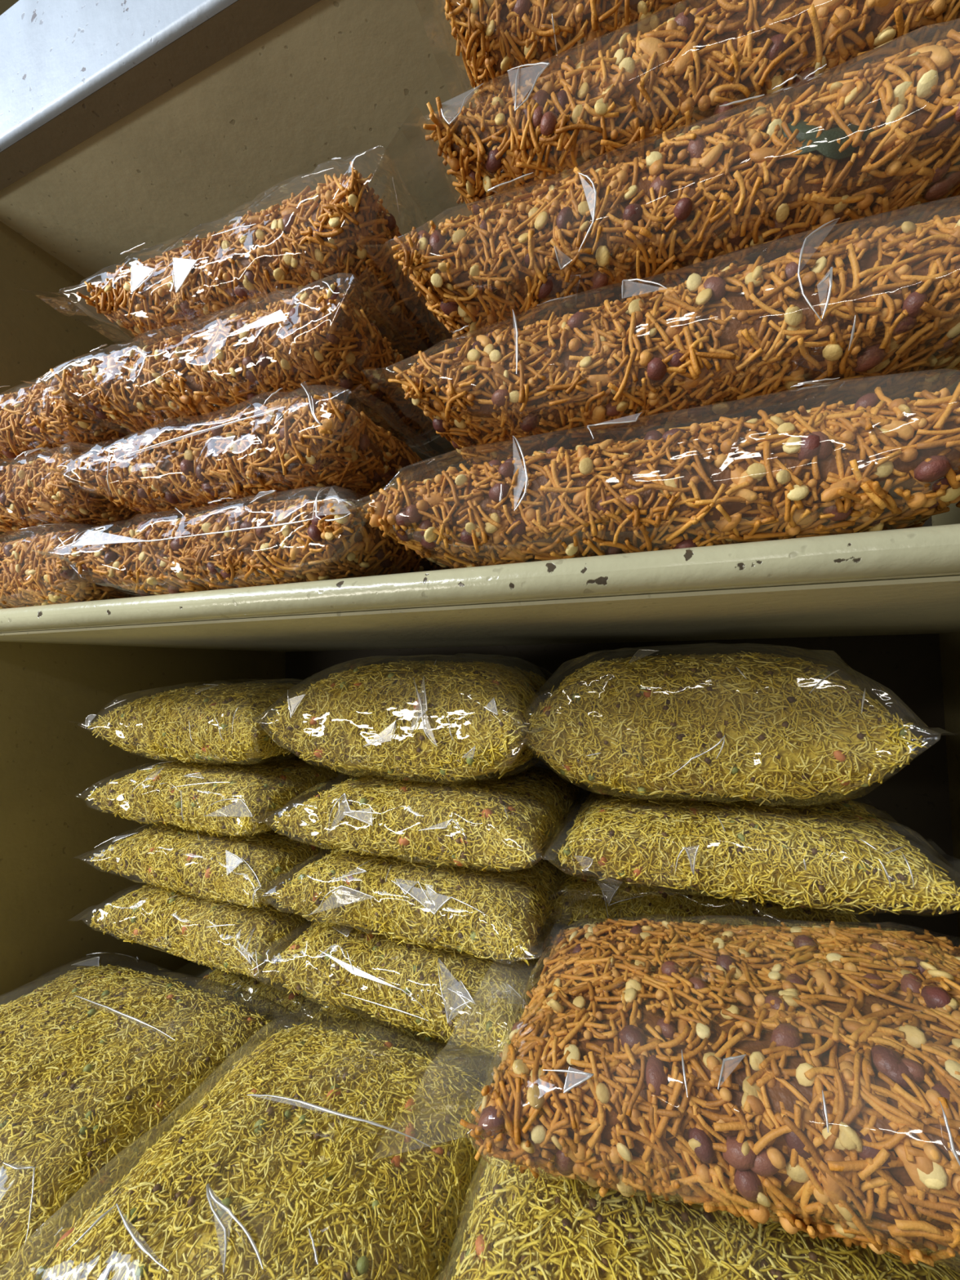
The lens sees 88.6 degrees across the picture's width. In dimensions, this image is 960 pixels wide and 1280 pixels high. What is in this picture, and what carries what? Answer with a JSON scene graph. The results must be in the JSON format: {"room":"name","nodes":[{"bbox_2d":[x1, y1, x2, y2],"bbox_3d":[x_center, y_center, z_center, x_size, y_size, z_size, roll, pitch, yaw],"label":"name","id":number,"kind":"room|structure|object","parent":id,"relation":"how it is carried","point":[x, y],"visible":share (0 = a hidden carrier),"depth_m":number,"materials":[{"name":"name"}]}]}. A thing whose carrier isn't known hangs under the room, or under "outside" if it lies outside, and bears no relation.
{"room":"snack shop","nodes":[
{"label":"snack shop","id":0,"kind":"room"},
{"bbox_2d":[0,0,237,151],"bbox_3d":[-0.003,-0.537,0.564,0.990,0.135,0.500,-2,-3,21],"label":"shelf","id":1,"kind":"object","parent":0,"point":[55,54],"depth_m":0.43,"materials":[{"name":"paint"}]},
{"bbox_2d":[0,0,285,1004],"bbox_3d":[-0.470,-0.066,0.716,0.020,1.692,0.500,-2,-3,21],"label":"wall","id":2,"kind":"structure","parent":0,"point":[46,757],"depth_m":0.59,"materials":[{"name":"paint"}]},
{"bbox_2d":[0,0,320,191],"bbox_3d":[-0.084,-0.484,0.344,0.990,0.006,0.022,-2,-3,21],"label":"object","id":3,"kind":"structure","parent":2,"relation":"attached to","point":[242,22],"depth_m":0.42,"materials":[{"name":"beige metal"}]},
{"bbox_2d":[164,960,216,987],"bbox_3d":[0.009,0.475,0.507,0.990,0.022,0.500,-2,-3,21],"label":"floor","id":4,"kind":"structure","parent":0,"point":[191,968],"depth_m":0.71,"materials":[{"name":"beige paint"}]},
{"bbox_2d":[0,951,304,1279],"bbox_3d":[-0.363,0.400,0.429,0.349,0.136,0.298,-2,-3,21],"label":"snack packet","id":5,"kind":"object","parent":4,"relation":"on","point":[93,1059],"visible":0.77,"depth_m":0.39,"materials":[{"name":"yellow food"}]},
{"bbox_2d":[0,1008,499,1279],"bbox_3d":[-0.111,0.371,0.303,0.269,0.158,0.298,-2,-3,21],"label":"snack packet","id":6,"kind":"object","parent":4,"relation":"on","point":[303,1162],"visible":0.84,"depth_m":0.28,"materials":[{"name":"yellow food"}]},
{"bbox_2d":[187,967,343,1033],"bbox_3d":[-0.217,0.431,0.637,0.260,0.089,0.230,-2,-3,21],"label":"snack packet","id":7,"kind":"object","parent":4,"relation":"on","point":[295,1003],"visible":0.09,"depth_m":0.56,"materials":[{"name":"yellow food"}]},
{"bbox_2d":[213,964,324,1001],"bbox_3d":[-0.221,0.358,0.632,0.260,0.071,0.230,-2,-3,21],"label":"snack packet","id":8,"kind":"object","parent":7,"relation":"on","point":[266,979],"visible":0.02,"depth_m":0.54,"materials":[{"name":"yellow food"}]},
{"bbox_2d":[67,880,316,983],"bbox_3d":[-0.261,0.293,0.565,0.260,0.072,0.230,-2,-3,21],"label":"snack packet","id":9,"kind":"object","parent":8,"relation":"on","point":[233,937],"visible":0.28,"depth_m":0.48,"materials":[{"name":"yellow food"}]},
{"bbox_2d":[75,820,336,908],"bbox_3d":[-0.262,0.231,0.569,0.260,0.070,0.230,-2,-3,21],"label":"snack packet","id":10,"kind":"object","parent":9,"relation":"on","point":[238,868],"visible":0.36,"depth_m":0.49,"materials":[{"name":"yellow food"}]},
{"bbox_2d":[71,751,367,838],"bbox_3d":[-0.270,0.167,0.575,0.261,0.078,0.230,-1,-3,21],"label":"snack packet","id":11,"kind":"object","parent":10,"relation":"on","point":[232,799],"visible":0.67,"depth_m":0.50,"materials":[{"name":"yellow food"}]},
{"bbox_2d":[71,678,315,764],"bbox_3d":[-0.271,0.091,0.579,0.260,0.092,0.230,-2,-3,21],"label":"snack packet","id":12,"kind":"object","parent":11,"relation":"on","point":[211,722],"visible":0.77,"depth_m":0.50,"materials":[{"name":"yellow food"}]},
{"bbox_2d":[394,1046,489,1084],"bbox_3d":[0.004,0.426,0.547,0.263,0.085,0.230,-2,-3,21],"label":"snack packet","id":13,"kind":"object","parent":4,"relation":"on","point":[394,1046],"visible":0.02,"depth_m":0.45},
{"bbox_2d":[290,998,502,1084],"bbox_3d":[-0.012,0.353,0.512,0.263,0.072,0.230,-2,-3,21],"label":"snack packet","id":14,"kind":"object","parent":13,"relation":"on","point":[476,1064],"visible":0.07,"depth_m":0.43,"materials":[{"name":"yellow food"}]},
{"bbox_2d":[248,915,568,1060],"bbox_3d":[-0.044,0.286,0.476,0.263,0.075,0.230,-2,-3,21],"label":"snack packet","id":15,"kind":"object","parent":14,"relation":"on","point":[439,992],"visible":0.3,"depth_m":0.40,"materials":[{"name":"yellow food"}]},
{"bbox_2d":[254,830,568,966],"bbox_3d":[-0.035,0.221,0.476,0.264,0.074,0.230,-1,-3,21],"label":"snack packet","id":16,"kind":"object","parent":15,"relation":"on","point":[497,913],"visible":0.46,"depth_m":0.40,"materials":[{"name":"yellow food"}]},
{"bbox_2d":[257,761,595,871],"bbox_3d":[-0.033,0.156,0.478,0.263,0.070,0.230,-2,-3,21],"label":"snack packet","id":17,"kind":"object","parent":16,"relation":"on","point":[508,820],"visible":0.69,"depth_m":0.40,"materials":[{"name":"yellow food"}]},
{"bbox_2d":[254,653,559,785],"bbox_3d":[-0.042,0.071,0.486,0.263,0.116,0.230,-2,-3,21],"label":"snack packet","id":18,"kind":"object","parent":17,"relation":"on","point":[427,717],"visible":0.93,"depth_m":0.40,"materials":[{"name":"yellow food"}]},
{"bbox_3d":[0.215,0.428,0.485,0.270,0.069,0.230,-2,-3,21],"label":"snack packet","id":19,"kind":"object","parent":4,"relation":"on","visible":0},
{"bbox_3d":[0.214,0.365,0.489,0.270,0.071,0.230,-2,-3,21],"label":"snack packet","id":20,"kind":"object","parent":19,"relation":"on","visible":0},
{"bbox_3d":[0.213,0.298,0.493,0.270,0.076,0.230,-2,-3,21],"label":"snack packet","id":21,"kind":"object","parent":20,"relation":"on","visible":0},
{"bbox_2d":[549,824,877,928],"bbox_3d":[0.202,0.225,0.469,0.270,0.081,0.230,-2,-3,21],"label":"snack packet","id":22,"kind":"object","parent":21,"relation":"on","point":[587,899],"visible":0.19,"depth_m":0.40,"materials":[{"name":"yellow food"}]},
{"bbox_2d":[546,783,959,917],"bbox_3d":[0.200,0.153,0.409,0.271,0.073,0.230,-3,-4,21],"label":"snack packet","id":23,"kind":"object","parent":22,"relation":"on","point":[836,855],"visible":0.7,"depth_m":0.33,"materials":[{"name":"yellow food"}]},
{"bbox_2d":[519,642,958,806],"bbox_3d":[0.179,0.065,0.421,0.272,0.129,0.230,-3,-4,21],"label":"snack packet","id":24,"kind":"object","parent":23,"relation":"on","point":[759,725],"visible":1,"depth_m":0.34,"materials":[{"name":"yellow food"}]},
{"bbox_3d":[0.122,0.409,0.254,0.268,0.082,0.280,-2,-3,21],"label":"snack packet","id":25,"kind":"object","parent":4,"relation":"on","visible":0},
{"bbox_2d":[434,1149,959,1279],"bbox_3d":[0.107,0.308,0.224,0.283,0.124,0.298,-2,-3,19],"label":"snack packet","id":26,"kind":"object","parent":25,"relation":"on","point":[522,1226],"visible":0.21,"depth_m":0.21,"materials":[{"name":"yellow food"}]},
{"bbox_2d":[417,914,959,1271],"bbox_3d":[0.145,0.204,0.254,0.331,0.090,0.212,-2,-3,22],"label":"snack packet","id":27,"kind":"object","parent":26,"relation":"on","point":[800,1077],"visible":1,"depth_m":0.21,"materials":[{"name":"orange food"}]},
{"bbox_2d":[285,433,959,946],"bbox_3d":[0.092,-0.069,0.778,1.030,1.692,0.012,-2,-3,21],"label":"wall","id":28,"kind":"structure","parent":0,"point":[917,797],"depth_m":0.61,"materials":[{"name":"beige paint"}]},
{"bbox_2d":[0,0,476,284],"bbox_3d":[0.001,-0.474,0.569,0.990,0.003,0.482,-2,-3,21],"label":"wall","id":29,"kind":"structure","parent":28,"relation":"attached to","point":[336,78],"depth_m":0.47,"materials":[{"name":"paint"}]},
{"bbox_2d":[0,575,959,651],"bbox_3d":[0.006,-0.005,0.542,0.990,0.002,0.484,-2,-3,21],"label":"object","id":30,"kind":"structure","parent":28,"relation":"attached to","point":[918,606],"depth_m":0.39,"materials":[{"name":"paint"}]},
{"bbox_2d":[0,523,959,633],"bbox_3d":[0.003,-0.017,0.535,0.990,0.020,0.500,-2,-3,21],"label":"shelf","id":31,"kind":"object","parent":28,"relation":"attached to","point":[933,551],"depth_m":0.26,"materials":[{"name":"beige metal"}]},
{"bbox_2d":[0,522,142,608],"bbox_3d":[-0.402,-0.064,0.521,0.245,0.089,0.196,-2,-3,21],"label":"snack packet","id":32,"kind":"object","parent":31,"relation":"on","point":[30,576],"visible":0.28,"depth_m":0.44,"materials":[{"name":"orange food"}]},
{"bbox_2d":[0,441,158,538],"bbox_3d":[-0.403,-0.141,0.525,0.245,0.080,0.197,-2,-3,21],"label":"snack packet","id":33,"kind":"object","parent":32,"relation":"on","point":[33,493],"visible":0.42,"depth_m":0.45,"materials":[{"name":"orange food"}]},
{"bbox_2d":[0,361,145,465],"bbox_3d":[-0.403,-0.212,0.530,0.245,0.078,0.199,-2,-3,21],"label":"snack packet","id":34,"kind":"object","parent":33,"relation":"on","point":[31,418],"visible":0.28,"depth_m":0.46,"materials":[{"name":"orange food"}]},
{"bbox_2d":[42,485,451,596],"bbox_3d":[-0.172,-0.067,0.424,0.312,0.078,0.199,-2,-3,21],"label":"snack packet","id":35,"kind":"object","parent":31,"relation":"on","point":[304,540],"visible":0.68,"depth_m":0.34,"materials":[{"name":"orange food"}]},
{"bbox_2d":[53,381,447,520],"bbox_3d":[-0.176,-0.138,0.432,0.310,0.082,0.199,-2,-3,22],"label":"snack packet","id":36,"kind":"object","parent":35,"relation":"on","point":[297,442],"visible":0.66,"depth_m":0.36,"materials":[{"name":"orange food"}]},
{"bbox_2d":[38,272,440,447],"bbox_3d":[-0.185,-0.210,0.436,0.324,0.082,0.199,-2,-3,20],"label":"snack packet","id":37,"kind":"object","parent":36,"relation":"on","point":[316,338],"visible":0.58,"depth_m":0.36,"materials":[{"name":"orange food"}]},
{"bbox_2d":[23,111,457,366],"bbox_3d":[-0.168,-0.284,0.437,0.366,0.090,0.217,-2,-3,21],"label":"snack packet","id":38,"kind":"object","parent":37,"relation":"on","point":[326,229],"visible":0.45,"depth_m":0.36,"materials":[{"name":"orange food"}]},
{"bbox_2d":[337,368,959,568],"bbox_3d":[0.108,-0.080,0.318,0.339,0.084,0.199,-2,-3,21],"label":"snack packet","id":39,"kind":"object","parent":31,"relation":"on","point":[877,462],"visible":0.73,"depth_m":0.24,"materials":[{"name":"orange food"}]},
{"bbox_2d":[383,195,959,466],"bbox_3d":[0.125,-0.156,0.318,0.339,0.082,0.199,-2,-3,21],"label":"snack packet","id":40,"kind":"object","parent":39,"relation":"on","point":[887,302],"visible":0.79,"depth_m":0.25,"materials":[{"name":"orange food"}]},
{"bbox_2d":[364,17,959,346],"bbox_3d":[0.126,-0.230,0.319,0.339,0.080,0.199,-2,-3,21],"label":"snack packet","id":41,"kind":"object","parent":40,"relation":"on","point":[886,138],"visible":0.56,"depth_m":0.25,"materials":[{"name":"orange food"}]},
{"bbox_2d":[399,0,959,216],"bbox_3d":[0.145,-0.302,0.318,0.339,0.077,0.199,-2,-3,21],"label":"snack packet","id":42,"kind":"object","parent":41,"relation":"on","point":[680,72],"visible":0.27,"depth_m":0.26,"materials":[{"name":"orange food"}]},
{"bbox_2d":[441,0,716,102],"bbox_3d":[0.153,-0.375,0.316,0.339,0.085,0.199,-2,-3,21],"label":"snack packet","id":43,"kind":"object","parent":42,"relation":"on","point":[495,37],"visible":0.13,"depth_m":0.28,"materials":[{"name":"orange food"}]},
{"bbox_2d":[931,378,959,945],"bbox_3d":[0.474,-0.096,0.361,0.020,1.692,0.500,-2,-3,21],"label":"wall","id":44,"kind":"structure","parent":0,"point":[949,642],"depth_m":0.57,"materials":[{"name":"paint"}]}
]}

